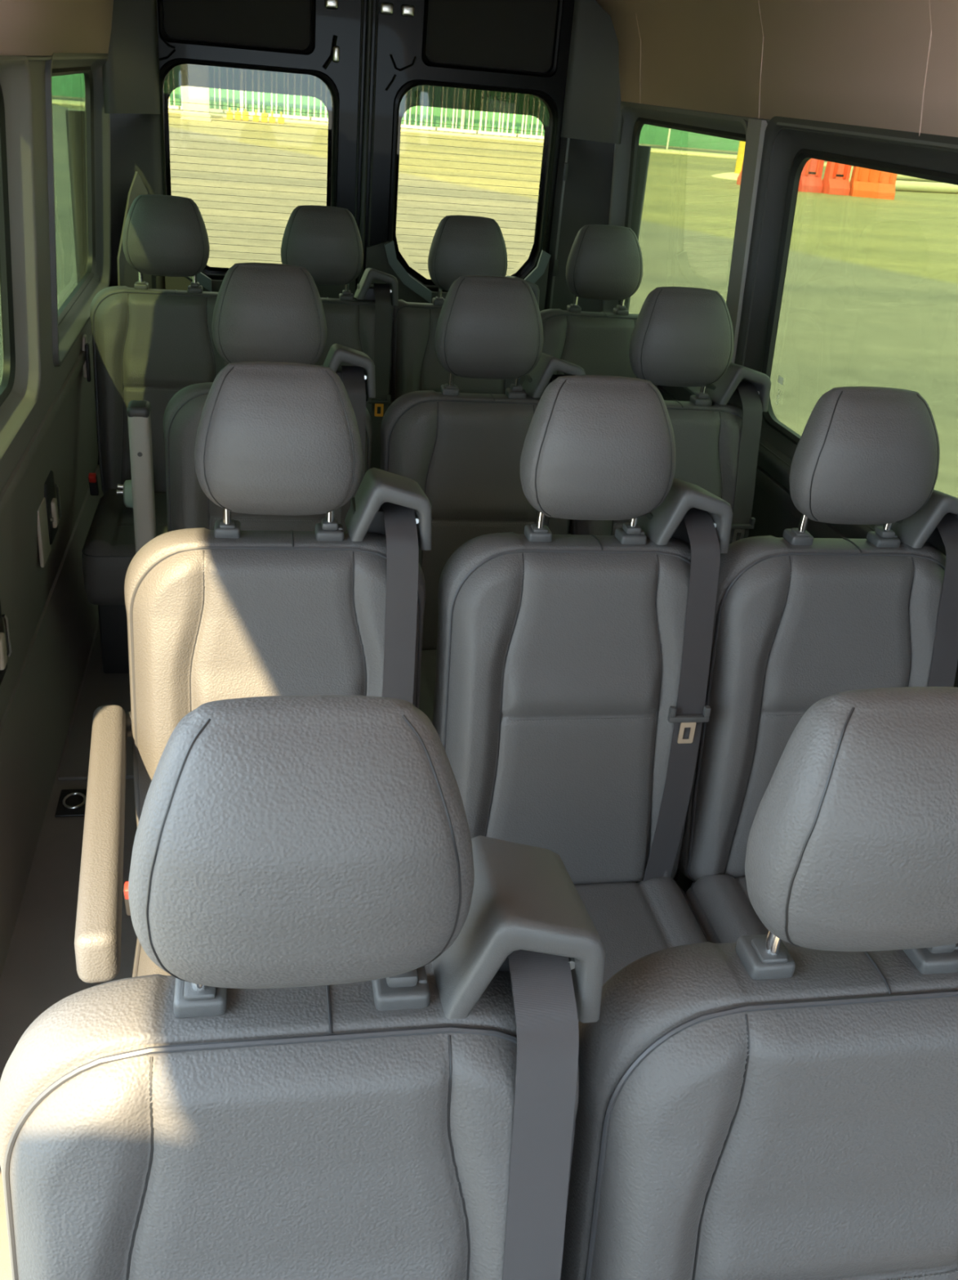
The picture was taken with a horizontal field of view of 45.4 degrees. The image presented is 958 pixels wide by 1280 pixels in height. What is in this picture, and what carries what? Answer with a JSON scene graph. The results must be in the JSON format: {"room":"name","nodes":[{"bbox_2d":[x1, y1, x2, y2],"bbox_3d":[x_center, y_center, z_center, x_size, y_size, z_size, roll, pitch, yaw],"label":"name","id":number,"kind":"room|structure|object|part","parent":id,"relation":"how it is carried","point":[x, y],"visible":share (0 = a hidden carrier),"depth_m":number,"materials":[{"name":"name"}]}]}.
{"room":"vehicle interior","nodes":[
{"label":"vehicle interior","id":0,"kind":"room"},
{"bbox_2d":[0,60,103,979],"bbox_3d":[-1.036,-0.398,2.579,0.154,1.650,3.000,0,27,-11],"label":"wall","id":1,"kind":"structure","parent":0,"point":[68,448],"depth_m":2.72,"materials":[{"name":"grey plastic"}]},
{"bbox_2d":[0,601,12,685],"bbox_3d":[-0.959,0.039,2.268,0.028,0.185,0.205,0,27,-11],"label":"wall latch","id":2,"kind":"structure","parent":1,"relation":"attached to","point":[3,655],"depth_m":2.32,"materials":[{"name":"beige plastic"}]},
{"bbox_3d":[-0.962,0.023,2.307,0.014,0.070,0.040,0,27,-11],"label":"handle","id":3,"kind":"part","parent":2,"relation":"part of","materials":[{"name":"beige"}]},
{"bbox_2d":[0,55,41,463],"bbox_3d":[-0.902,-0.684,2.089,0.100,0.695,0.755,0,27,-11],"label":"window","id":4,"kind":"structure","parent":1,"relation":"in","point":[20,371],"depth_m":2.38,"materials":[{"name":"grey"}]},
{"bbox_3d":[-0.933,-0.684,2.083,0.035,0.611,0.650,0,27,-11],"label":"pane","id":5,"kind":"part","parent":4,"relation":"part of","materials":[{"name":"clear glass"}]},
{"bbox_2d":[0,333,92,517],"bbox_3d":[-1.004,-0.434,2.567,0.022,0.030,3.000,0,27,-11],"label":"trim","id":6,"kind":"structure","parent":1,"relation":"attached to","point":[20,469],"depth_m":2.63,"materials":[{"name":"grey plastic"}]},
{"bbox_2d":[37,470,62,567],"bbox_3d":[-1.074,-0.305,2.867,0.028,0.185,0.205,0,27,-11],"label":"wall latch","id":7,"kind":"structure","parent":1,"relation":"attached to","point":[48,511],"depth_m":2.85,"materials":[{"name":"beige plastic"}]},
{"bbox_3d":[-1.077,-0.270,2.833,0.010,0.150,0.115,0,27,-11],"label":"plate","id":8,"kind":"part","parent":7,"relation":"part of","materials":[{"name":"beige plastic"}]},
{"bbox_3d":[-1.077,-0.322,2.906,0.014,0.070,0.040,0,27,-11],"label":"handle","id":9,"kind":"part","parent":7,"relation":"part of","materials":[{"name":"beige plastic"}]},
{"bbox_2d":[44,53,111,366],"bbox_3d":[-1.113,-1.233,3.158,0.100,0.700,1.195,0,27,-11],"label":"window","id":10,"kind":"structure","parent":1,"relation":"in","point":[77,123],"depth_m":3.33,"materials":[{"name":"grey plastic"}]},
{"bbox_3d":[-1.144,-1.232,3.152,0.036,0.616,1.090,0,27,-11],"label":"pane","id":11,"kind":"part","parent":10,"relation":"part of","materials":[{"name":"clear glass"}]},
{"bbox_2d":[82,333,91,382],"bbox_3d":[-1.150,-0.826,3.359,0.020,0.130,0.048,0,27,-11],"label":"anchor","id":12,"kind":"object","parent":1,"relation":"attached to","point":[86,366],"visible":0.98,"depth_m":3.35,"materials":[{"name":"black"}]},
{"bbox_3d":[-1.154,-0.833,3.360,0.012,0.120,0.040,0,27,-11],"label":"anchor plate","id":13,"kind":"part","parent":12,"relation":"part of","materials":[{"name":"beige"}]},
{"bbox_2d":[0,0,113,55],"bbox_3d":[-0.801,-1.346,2.261,0.235,0.374,3.210,0,27,-11],"label":"wall","id":14,"kind":"structure","parent":0,"point":[27,27],"depth_m":2.51,"materials":[{"name":"brown"}]},
{"bbox_2d":[26,55,106,61],"bbox_3d":[-0.889,-1.136,2.231,0.016,0.016,3.000,0,27,-11],"label":"trim","id":15,"kind":"structure","parent":14,"relation":"attached to","point":[31,58],"depth_m":2.64,"materials":[{"name":"grey plastic"}]},
{"bbox_2d":[102,0,159,114],"bbox_3d":[-1.091,-1.931,3.569,0.026,0.530,0.266,14,27,17],"label":"wall","id":16,"kind":"structure","parent":0,"point":[131,73],"depth_m":3.61,"materials":[{"name":"grey plastic"}]},
{"bbox_2d":[97,113,165,465],"bbox_3d":[-1.228,-1.047,3.986,0.029,1.440,0.352,22,31,30],"label":"wall","id":17,"kind":"structure","parent":0,"point":[135,142],"depth_m":3.78,"materials":[{"name":"grey plastic"}]},
{"bbox_2d":[117,171,151,288],"bbox_3d":[-1.161,-1.323,3.848,0.012,0.465,0.165,15,28,20],"label":"trim","id":18,"kind":"structure","parent":17,"relation":"attached to","point":[127,276],"depth_m":3.82,"materials":[{"name":"grey plastic"}]},
{"bbox_2d":[156,0,366,299],"bbox_3d":[-0.777,-1.337,4.069,0.696,1.960,0.095,0,27,-11],"label":"door","id":19,"kind":"structure","parent":17,"relation":"in","point":[259,99],"depth_m":3.88,"materials":[{"name":"black paint"}]},
{"bbox_3d":[-1.024,-1.323,3.983,0.180,0.210,0.017,0,27,-11],"label":"corner trim","id":20,"kind":"part","parent":19,"relation":"part of","materials":[{"name":"grey plastic"}]},
{"bbox_3d":[-0.782,-2.070,3.716,0.482,0.256,0.008,0,27,-11],"label":"panel","id":21,"kind":"part","parent":19,"relation":"part of","materials":[{"name":"black plastic"}]},
{"bbox_3d":[-0.794,-1.610,3.971,0.576,0.676,0.004,0,27,-11],"label":"pane","id":22,"kind":"part","parent":19,"relation":"part of","materials":[{"name":"clear glass"}]},
{"bbox_3d":[-0.798,-1.028,4.203,0.668,0.885,0.026,0,27,-11],"label":"trim","id":23,"kind":"part","parent":19,"relation":"part of","materials":[{"name":"grey plastic"}]},
{"bbox_2d":[0,619,678,1279],"bbox_3d":[0.021,0.886,1.996,1.920,0.060,6.100,0,27,-11],"label":"floor","id":24,"kind":"structure","parent":0,"point":[39,971],"depth_m":2.34,"materials":[{"name":"carpet"}]},
{"bbox_2d":[54,788,87,817],"bbox_3d":[-0.968,0.387,2.743,0.076,0.012,0.110,0,27,-11],"label":"anchor","id":25,"kind":"object","parent":24,"relation":"on","point":[72,802],"visible":0.79,"depth_m":2.73,"materials":[{"name":"black plastic"}]},
{"bbox_2d":[57,623,133,780],"bbox_3d":[-0.914,0.118,3.300,0.428,0.012,1.000,0,27,-11],"label":"floor mat","id":26,"kind":"object","parent":24,"relation":"on","point":[99,688],"visible":0.24,"depth_m":3.13,"materials":[{"name":"grey"}]},
{"bbox_2d":[81,194,228,673],"bbox_3d":[-0.884,-0.556,3.233,0.459,1.258,0.644,0,27,-11],"label":"seat","id":27,"kind":"object","parent":26,"relation":"on","point":[149,344],"depth_m":3.27,"materials":[{"name":"grey leather"}]},
{"bbox_3d":[-0.916,-0.120,3.429,0.380,0.300,0.380,0,27,-11],"label":"seat","id":28,"kind":"part","parent":27,"relation":"part of","materials":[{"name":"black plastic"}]},
{"bbox_3d":[-0.978,-0.414,3.244,0.090,0.092,0.092,0,27,-11],"label":"plastic cap","id":29,"kind":"part","parent":27,"relation":"part of","materials":[{"name":"grey plastic"}]},
{"bbox_2d":[82,488,167,604],"bbox_3d":[-0.887,-0.275,3.281,0.423,0.182,0.478,0,27,-11],"label":"seat cushion","id":30,"kind":"object","parent":27,"relation":"on","point":[108,548],"depth_m":3.07,"materials":[{"name":"grey leather"}]},
{"bbox_3d":[-0.967,-1.033,3.280,0.012,0.066,0.016,0,24,-11],"label":"post","id":31,"kind":"part","parent":27,"relation":"part of","materials":[{"name":"silver metal"}]},
{"bbox_3d":[-0.911,-0.717,3.401,0.446,0.622,0.195,0,27,-11],"label":"backrest","id":32,"kind":"part","parent":27,"relation":"part of","materials":[{"name":"grey leather"}]},
{"bbox_3d":[-0.820,-1.034,3.309,0.012,0.066,0.016,0,24,-11],"label":"post","id":33,"kind":"part","parent":27,"relation":"part of","materials":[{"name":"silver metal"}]},
{"bbox_2d":[126,262,375,553],"bbox_3d":[-0.466,-0.099,2.409,0.510,1.258,0.685,0,27,-11],"label":"seat","id":34,"kind":"object","parent":24,"relation":"on","point":[263,312],"visible":0.3,"depth_m":2.39,"materials":[{"name":"grey leather"}]},
{"bbox_3d":[-0.703,-0.320,2.398,0.042,0.346,0.067,0,27,-11],"label":"armrest","id":35,"kind":"part","parent":34,"relation":"part of","materials":[{"name":"grey plastic"}]},
{"bbox_3d":[-0.469,-0.251,2.568,0.453,0.620,0.196,0,27,-11],"label":"backrest","id":36,"kind":"part","parent":34,"relation":"part of","materials":[{"name":"grey leather"}]},
{"bbox_2d":[74,361,431,982],"bbox_3d":[-0.311,0.292,1.645,0.507,1.258,0.685,0,27,-11],"label":"seat","id":37,"kind":"object","parent":24,"relation":"on","point":[226,611],"visible":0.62,"depth_m":1.67,"materials":[{"name":"grey leather"}]},
{"bbox_3d":[-0.505,0.248,1.548,0.048,0.081,0.561,-2,27,-15],"label":"armrest","id":38,"kind":"part","parent":37,"relation":"part of","materials":[{"name":"grey leather"}]},
{"bbox_2d":[132,937,170,977],"bbox_3d":[-0.289,0.571,1.680,0.440,0.162,0.490,0,27,-11],"label":"seat cushion","id":39,"kind":"object","parent":37,"relation":"on","point":[143,966],"depth_m":1.69,"materials":[{"name":"grey leather"}]},
{"bbox_3d":[-0.370,-0.178,1.683,0.012,0.066,0.016,0,24,-11],"label":"post","id":40,"kind":"part","parent":37,"relation":"part of","materials":[{"name":"silver metal"}]},
{"bbox_3d":[-0.315,0.139,1.804,0.453,0.620,0.196,0,27,-11],"label":"backrest","id":41,"kind":"part","parent":37,"relation":"part of","materials":[{"name":"grey leather"}]},
{"bbox_3d":[-0.223,-0.179,1.712,0.012,0.066,0.016,0,24,-11],"label":"post","id":42,"kind":"part","parent":37,"relation":"part of","materials":[{"name":"silver metal"}]},
{"bbox_2d":[0,694,604,1279],"bbox_3d":[-0.147,0.720,0.806,0.507,1.258,0.685,0,27,-11],"label":"seat","id":43,"kind":"object","parent":24,"relation":"on","point":[356,1058],"visible":1,"depth_m":0.83,"materials":[{"name":"grey leather"}]},
{"bbox_3d":[-0.206,0.250,0.845,0.012,0.066,0.016,0,24,-11],"label":"post","id":44,"kind":"part","parent":43,"relation":"part of","materials":[{"name":"silver metal"}]},
{"bbox_3d":[-0.151,0.568,0.965,0.453,0.620,0.196,0,27,-11],"label":"backrest","id":45,"kind":"part","parent":43,"relation":"part of","materials":[{"name":"grey leather"}]},
{"bbox_2d":[280,204,398,469],"bbox_3d":[-0.458,-0.566,3.332,0.460,1.258,0.679,0,27,-11],"label":"seat","id":46,"kind":"object","parent":24,"relation":"on","point":[326,241],"visible":0.33,"depth_m":3.36,"materials":[{"name":"grey leather"}]},
{"bbox_3d":[-0.391,-1.036,3.393,0.012,0.066,0.016,0,24,-11],"label":"post","id":47,"kind":"part","parent":46,"relation":"part of","materials":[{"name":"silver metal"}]},
{"bbox_3d":[-0.484,-0.719,3.485,0.449,0.622,0.195,0,27,-11],"label":"backrest","id":48,"kind":"part","parent":46,"relation":"part of","materials":[{"name":"grey leather"}]},
{"bbox_3d":[-0.300,-0.691,3.441,0.026,0.040,0.002,0,27,-11],"label":"latch plate","id":49,"kind":"part","parent":46,"relation":"part of","materials":[{"name":"orange plastic"}]},
{"bbox_2d":[390,214,539,404],"bbox_3d":[-0.037,-0.568,3.414,0.460,1.258,0.679,0,27,-11],"label":"seat","id":50,"kind":"object","parent":24,"relation":"on","point":[461,245],"visible":0.31,"depth_m":3.41,"materials":[{"name":"grey leather"}]},
{"bbox_3d":[-0.117,-1.037,3.446,0.012,0.066,0.016,0,24,-11],"label":"post","id":51,"kind":"part","parent":50,"relation":"part of","materials":[{"name":"silver metal"}]},
{"bbox_3d":[-0.063,-0.721,3.567,0.449,0.622,0.195,0,27,-11],"label":"backrest","id":52,"kind":"part","parent":50,"relation":"part of","materials":[{"name":"grey leather"}]},
{"bbox_2d":[379,275,585,724],"bbox_3d":[0.020,-0.101,2.503,0.460,1.258,0.685,0,27,-11],"label":"seat","id":53,"kind":"object","parent":24,"relation":"on","point":[463,450],"visible":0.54,"depth_m":2.53,"materials":[{"name":"grey leather"}]},
{"bbox_2d":[418,649,435,724],"bbox_3d":[0.019,0.178,2.535,0.440,0.162,0.490,0,27,-11],"label":"seat cushion","id":54,"kind":"object","parent":53,"relation":"on","point":[428,656],"depth_m":2.52,"materials":[{"name":"grey leather"}]},
{"bbox_3d":[-0.062,-0.571,2.538,0.012,0.066,0.016,0,24,-11],"label":"post","id":55,"kind":"part","parent":53,"relation":"part of","materials":[{"name":"silver metal"}]},
{"bbox_3d":[-0.007,-0.254,2.659,0.453,0.620,0.196,0,27,-11],"label":"backrest","id":56,"kind":"part","parent":53,"relation":"part of","materials":[{"name":"grey leather"}]},
{"bbox_3d":[0.085,-0.572,2.567,0.012,0.066,0.016,0,24,-11],"label":"post","id":57,"kind":"part","parent":53,"relation":"part of","materials":[{"name":"silver metal"}]},
{"bbox_2d":[432,374,733,1022],"bbox_3d":[0.177,0.290,1.740,0.460,1.258,0.685,0,27,-11],"label":"seat","id":58,"kind":"object","parent":24,"relation":"on","point":[570,710],"visible":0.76,"depth_m":1.80,"materials":[{"name":"grey leather"}]},
{"bbox_3d":[0.095,-0.181,1.774,0.012,0.066,0.016,0,24,-11],"label":"post","id":59,"kind":"part","parent":58,"relation":"part of","materials":[{"name":"silver metal"}]},
{"bbox_3d":[0.150,0.137,1.895,0.453,0.620,0.196,0,27,-11],"label":"backrest","id":60,"kind":"part","parent":58,"relation":"part of","materials":[{"name":"grey leather"}]},
{"bbox_3d":[0.243,-0.181,1.803,0.012,0.066,0.016,0,24,-11],"label":"post","id":61,"kind":"part","parent":58,"relation":"part of","materials":[{"name":"silver metal"}]},
{"bbox_2d":[573,876,706,1022],"bbox_3d":[0.176,0.569,1.771,0.440,0.162,0.490,0,27,-11],"label":"seat cushion","id":62,"kind":"object","parent":58,"relation":"on","point":[633,918],"depth_m":1.86,"materials":[{"name":"grey leather"}]},
{"bbox_3d":[0.335,0.149,1.847,0.026,0.040,0.002,0,27,-11],"label":"latch plate","id":63,"kind":"part","parent":58,"relation":"part of","materials":[{"name":"silver metal"}]},
{"bbox_2d":[539,224,657,389],"bbox_3d":[0.380,-0.562,3.480,0.459,1.258,0.644,0,27,-11],"label":"seat","id":64,"kind":"object","parent":24,"relation":"on","point":[604,262],"visible":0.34,"depth_m":3.49,"materials":[{"name":"grey leather"}]},
{"bbox_3d":[0.297,-1.039,3.527,0.012,0.066,0.016,0,24,-11],"label":"post","id":65,"kind":"part","parent":64,"relation":"part of","materials":[{"name":"silver metal"}]},
{"bbox_3d":[0.353,-0.723,3.648,0.446,0.622,0.195,0,27,-11],"label":"backrest","id":66,"kind":"part","parent":64,"relation":"part of","materials":[{"name":"grey leather"}]},
{"bbox_3d":[0.444,-1.040,3.556,0.012,0.066,0.016,0,24,-11],"label":"post","id":67,"kind":"part","parent":64,"relation":"part of","materials":[{"name":"silver metal"}]},
{"bbox_2d":[568,286,770,543],"bbox_3d":[0.452,-0.103,2.588,0.460,1.258,0.685,0,27,-11],"label":"seat","id":68,"kind":"object","parent":24,"relation":"on","point":[682,336],"visible":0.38,"depth_m":2.62,"materials":[{"name":"grey leather"}]},
{"bbox_3d":[0.425,-0.256,2.743,0.453,0.620,0.196,0,27,-11],"label":"backrest","id":69,"kind":"part","parent":68,"relation":"part of","materials":[{"name":"grey leather"}]},
{"bbox_3d":[0.518,-0.574,2.651,0.012,0.066,0.016,0,24,-11],"label":"post","id":70,"kind":"part","parent":68,"relation":"part of","materials":[{"name":"silver metal"}]},
{"bbox_3d":[0.610,-0.243,2.695,0.026,0.040,0.002,0,27,-11],"label":"latch plate","id":71,"kind":"part","parent":68,"relation":"part of","materials":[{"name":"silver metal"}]},
{"bbox_2d":[560,686,957,1279],"bbox_3d":[0.325,0.718,0.898,0.453,1.258,0.685,0,27,-11],"label":"seat","id":72,"kind":"object","parent":24,"relation":"on","point":[781,1104],"visible":0.98,"depth_m":0.92,"materials":[{"name":"grey leather"}]},
{"bbox_3d":[0.294,0.565,1.052,0.453,0.620,0.196,0,27,-11],"label":"backrest","id":73,"kind":"part","parent":72,"relation":"part of","materials":[{"name":"grey leather"}]},
{"bbox_3d":[0.240,0.248,0.932,0.012,0.066,0.016,0,24,-11],"label":"post","id":74,"kind":"part","parent":72,"relation":"part of","materials":[{"name":"silver metal"}]},
{"bbox_2d":[675,386,957,943],"bbox_3d":[0.611,0.288,1.825,0.453,1.258,0.685,0,27,-11],"label":"seat","id":75,"kind":"object","parent":24,"relation":"on","point":[801,620],"visible":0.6,"depth_m":1.86,"materials":[{"name":"grey leather"}]},
{"bbox_2d":[684,874,768,943],"bbox_3d":[0.606,0.567,1.855,0.440,0.162,0.490,0,27,-11],"label":"seat cushion","id":76,"kind":"object","parent":75,"relation":"on","point":[721,904],"depth_m":1.91,"materials":[{"name":"grey leather"}]},
{"bbox_3d":[0.525,-0.183,1.859,0.012,0.066,0.016,0,24,-11],"label":"post","id":77,"kind":"part","parent":75,"relation":"part of","materials":[{"name":"silver metal"}]},
{"bbox_3d":[0.580,0.135,1.979,0.453,0.620,0.196,0,27,-11],"label":"backrest","id":78,"kind":"part","parent":75,"relation":"part of","materials":[{"name":"grey leather"}]},
{"bbox_3d":[0.672,-0.183,1.887,0.012,0.066,0.016,0,24,-11],"label":"post","id":79,"kind":"part","parent":75,"relation":"part of","materials":[{"name":"silver metal"}]},
{"bbox_2d":[543,137,614,311],"bbox_3d":[0.382,-1.081,4.320,0.328,1.470,0.030,16,28,20],"label":"wall","id":80,"kind":"structure","parent":0,"point":[588,184],"depth_m":4.10,"materials":[{"name":"grey plastic"}]},
{"bbox_2d":[354,0,378,284],"bbox_3d":[-0.425,-1.328,4.127,0.058,1.950,0.028,0,27,-11],"label":"door seal","id":81,"kind":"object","parent":80,"relation":"attached to","point":[369,20],"depth_m":3.90,"materials":[{"name":"black rubber"}]},
{"bbox_2d":[363,0,574,311],"bbox_3d":[-0.082,-1.341,4.205,0.690,1.960,0.095,0,27,-11],"label":"door","id":82,"kind":"structure","parent":80,"relation":"in","point":[469,101],"depth_m":4.01,"materials":[{"name":"black paint"}]},
{"bbox_3d":[-0.256,-1.327,4.133,0.180,0.210,0.017,0,27,-11],"label":"corner trim","id":83,"kind":"part","parent":82,"relation":"part of","materials":[{"name":"grey plastic"}]},
{"bbox_3d":[-0.106,-1.031,4.338,0.670,0.885,0.026,0,27,-11],"label":"trim","id":84,"kind":"part","parent":82,"relation":"part of","materials":[{"name":"grey plastic"}]},
{"bbox_3d":[-0.036,-1.613,4.119,0.558,0.676,0.004,0,27,-11],"label":"pane","id":85,"kind":"part","parent":82,"relation":"part of","materials":[{"name":"clear glass"}]},
{"bbox_3d":[0.043,-2.074,3.877,0.453,0.256,0.008,0,27,-11],"label":"panel","id":86,"kind":"part","parent":82,"relation":"part of","materials":[{"name":"black plastic"}]},
{"bbox_3d":[0.166,-1.329,4.215,0.180,0.210,0.017,0,27,-11],"label":"corner trim","id":87,"kind":"part","parent":82,"relation":"part of","materials":[{"name":"grey plastic"}]},
{"bbox_2d":[551,259,558,276],"bbox_3d":[0.281,-1.371,4.220,0.017,0.060,0.008,0,27,-11],"label":"trim","id":88,"kind":"structure","parent":80,"relation":"attached to","point":[555,261],"depth_m":4.22,"materials":[{"name":"black plastic"}]},
{"bbox_2d":[549,137,569,308],"bbox_3d":[0.257,-1.113,4.362,0.017,1.470,0.017,10,26,9],"label":"trim","id":89,"kind":"structure","parent":80,"relation":"attached to","point":[568,139],"depth_m":4.16,"materials":[{"name":"grey plastic"}]},
{"bbox_2d":[562,162,568,180],"bbox_3d":[0.308,-1.666,4.074,0.017,0.060,0.008,0,27,-11],"label":"trim","id":90,"kind":"structure","parent":80,"relation":"attached to","point":[566,164],"depth_m":4.07,"materials":[{"name":"black plastic"}]},
{"bbox_2d":[560,0,622,143],"bbox_3d":[0.408,-1.963,3.879,0.239,0.500,0.028,23,31,32],"label":"trim","id":91,"kind":"structure","parent":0,"point":[591,111],"depth_m":3.90,"materials":[{"name":"grey plastic"}]},
{"bbox_2d":[595,0,957,137],"bbox_3d":[0.895,-0.722,1.308,0.235,0.374,6.030,0,27,-11],"label":"ceiling","id":92,"kind":"structure","parent":0,"point":[863,63],"depth_m":2.56,"materials":[{"name":"brown fabric"}]},
{"bbox_2d":[635,13,640,93],"bbox_3d":[0.428,-1.875,3.574,0.218,0.359,0.004,0,27,-11],"label":"trim","id":93,"kind":"structure","parent":92,"relation":"attached to","point":[635,13],"depth_m":3.61,"materials":[{"name":"brown"}]},
{"bbox_2d":[757,0,763,118],"bbox_3d":[0.598,-1.436,2.714,0.218,0.359,0.004,0,27,-11],"label":"trim","id":94,"kind":"structure","parent":92,"relation":"attached to","point":[757,0],"depth_m":2.75,"materials":[{"name":"brown"}]},
{"bbox_2d":[620,101,957,148],"bbox_3d":[0.990,-0.512,1.314,0.016,0.016,5.820,0,27,-11],"label":"trim","id":95,"kind":"structure","parent":92,"relation":"attached to","point":[867,135],"depth_m":2.44,"materials":[{"name":"grey plastic"}]},
{"bbox_2d":[918,0,931,136],"bbox_3d":[0.732,-1.091,2.039,0.218,0.359,0.004,0,27,-11],"label":"trim","id":96,"kind":"structure","parent":92,"relation":"attached to","point":[928,0],"depth_m":2.08,"materials":[{"name":"brown"}]},
{"bbox_2d":[659,127,957,687],"bbox_3d":[1.000,0.203,1.738,0.168,1.650,5.920,0,27,-11],"label":"wall","id":97,"kind":"structure","parent":0,"point":[771,518],"depth_m":2.88,"materials":[{"name":"grey plastic"}]},
{"bbox_2d":[601,102,747,395],"bbox_3d":[0.595,-1.232,3.548,0.104,0.745,1.185,0,27,-11],"label":"window","id":98,"kind":"structure","parent":97,"relation":"in","point":[676,178],"depth_m":3.54,"materials":[{"name":"grey"}]},
{"bbox_3d":[0.626,-1.232,3.554,0.039,0.661,1.080,0,27,-11],"label":"pane","id":99,"kind":"part","parent":98,"relation":"part of","materials":[{"name":"clear glass"}]},
{"bbox_2d":[725,118,767,363],"bbox_3d":[0.674,-0.917,2.986,0.065,0.800,0.085,0,27,-11],"label":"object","id":100,"kind":"structure","parent":97,"relation":"attached to","point":[756,128],"depth_m":2.90,"materials":[{"name":"grey plastic"}]},
{"bbox_2d":[657,385,847,538],"bbox_3d":[0.726,-0.411,2.921,0.022,0.040,3.000,0,27,-11],"label":"trim","id":101,"kind":"structure","parent":97,"relation":"attached to","point":[766,482],"depth_m":2.79,"materials":[{"name":"grey plastic"}]},
{"bbox_2d":[734,115,957,538],"bbox_3d":[0.836,-0.604,2.329,0.104,0.785,1.422,0,27,-11],"label":"window","id":102,"kind":"structure","parent":97,"relation":"in","point":[855,284],"depth_m":2.51,"materials":[{"name":"grey"}]},
{"bbox_3d":[0.867,-0.604,2.335,0.039,0.651,1.255,0,27,-11],"label":"pane","id":103,"kind":"part","parent":102,"relation":"part of","materials":[{"name":"clear glass"}]}
]}

